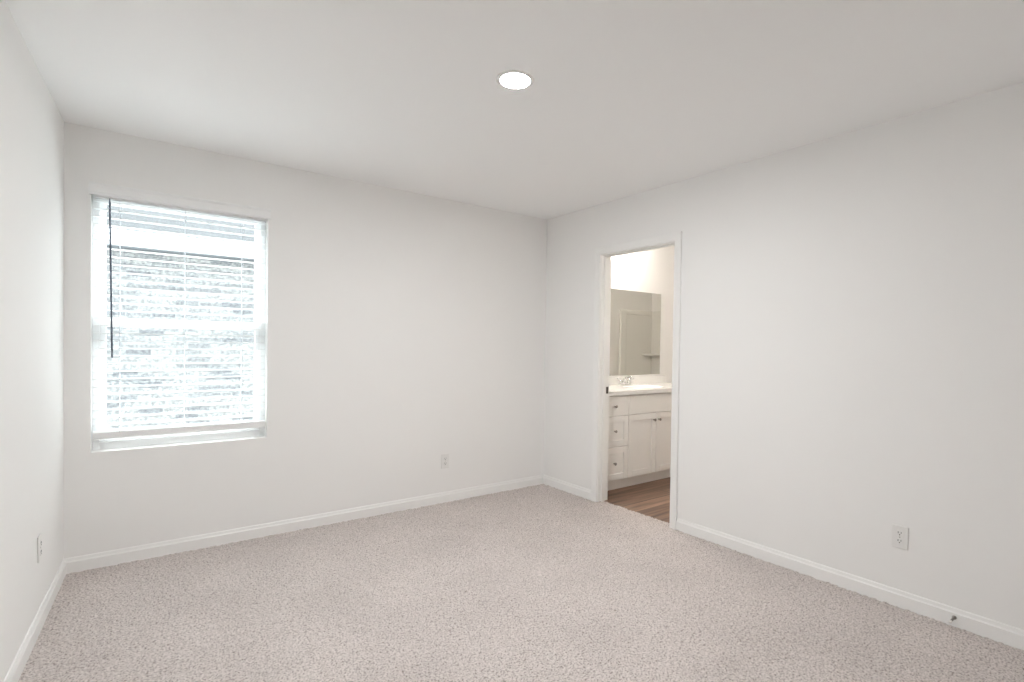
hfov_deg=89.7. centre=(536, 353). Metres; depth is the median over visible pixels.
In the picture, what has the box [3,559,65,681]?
baseboard
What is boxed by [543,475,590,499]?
baseboard
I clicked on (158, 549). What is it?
baseboard
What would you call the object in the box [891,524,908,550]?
wall outlet
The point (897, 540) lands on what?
receptacle
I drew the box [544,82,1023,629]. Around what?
wall
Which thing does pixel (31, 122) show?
wall
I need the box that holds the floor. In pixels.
[18,477,1023,681]
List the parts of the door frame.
casing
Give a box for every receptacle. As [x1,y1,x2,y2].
[895,538,903,543]
[896,530,903,536]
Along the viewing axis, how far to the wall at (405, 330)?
3.65 m
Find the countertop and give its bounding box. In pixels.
[609,375,671,395]
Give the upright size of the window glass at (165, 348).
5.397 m
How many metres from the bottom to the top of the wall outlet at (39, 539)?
0.114 m
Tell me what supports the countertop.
on the vanity cabinet
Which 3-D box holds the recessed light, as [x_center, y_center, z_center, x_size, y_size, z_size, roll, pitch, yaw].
[-0.096,-1.199,2.261,0.168,0.007,0.168,0,1,-37]
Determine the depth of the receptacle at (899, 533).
2.56 m
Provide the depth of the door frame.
4.21 m
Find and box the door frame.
[591,231,681,529]
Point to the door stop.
(950, 621)
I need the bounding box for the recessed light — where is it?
[496,70,533,89]
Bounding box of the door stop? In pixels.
[948,615,956,623]
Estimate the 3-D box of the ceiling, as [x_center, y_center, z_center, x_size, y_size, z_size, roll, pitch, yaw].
[0.064,-1.245,1.929,3.757,0.100,4.751,0,1,-37]
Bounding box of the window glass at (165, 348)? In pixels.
[106,205,254,429]
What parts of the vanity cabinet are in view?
drawer, drawer, drawer, door, false drawer, door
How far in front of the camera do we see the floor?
2.45 m
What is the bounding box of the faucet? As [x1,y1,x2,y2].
[617,376,633,384]
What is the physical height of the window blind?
1.423 m
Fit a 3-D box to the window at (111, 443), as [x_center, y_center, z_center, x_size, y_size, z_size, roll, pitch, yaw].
[-2.176,-0.184,3.187,0.874,1.463,0.079,0,1,-37]
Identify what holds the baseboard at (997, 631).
attached to the wall at (852, 339)
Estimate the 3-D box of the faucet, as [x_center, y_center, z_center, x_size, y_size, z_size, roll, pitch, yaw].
[0.898,0.270,5.251,0.170,0.100,0.170,1,1,4]
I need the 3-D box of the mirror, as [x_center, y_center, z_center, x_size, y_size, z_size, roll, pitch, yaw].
[0.806,-0.218,5.293,1.412,0.889,0.006,0,1,-37]
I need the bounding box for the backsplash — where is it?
[609,375,664,384]
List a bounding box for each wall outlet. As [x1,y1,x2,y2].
[37,533,41,562]
[441,454,448,468]
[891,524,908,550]
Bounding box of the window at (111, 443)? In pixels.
[92,197,265,449]
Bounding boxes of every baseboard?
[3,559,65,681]
[65,475,542,573]
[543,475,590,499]
[676,518,1023,649]
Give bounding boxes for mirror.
[610,289,660,375]
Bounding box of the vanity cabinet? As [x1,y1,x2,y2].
[608,392,671,490]
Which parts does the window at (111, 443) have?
sash, sash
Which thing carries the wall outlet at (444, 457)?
attached to the wall at (405, 330)
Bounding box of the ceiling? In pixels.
[5,0,1023,218]
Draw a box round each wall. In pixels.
[0,0,63,681]
[64,122,673,558]
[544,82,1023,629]
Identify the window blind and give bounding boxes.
[88,181,270,439]
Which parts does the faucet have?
spout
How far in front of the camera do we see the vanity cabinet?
4.72 m

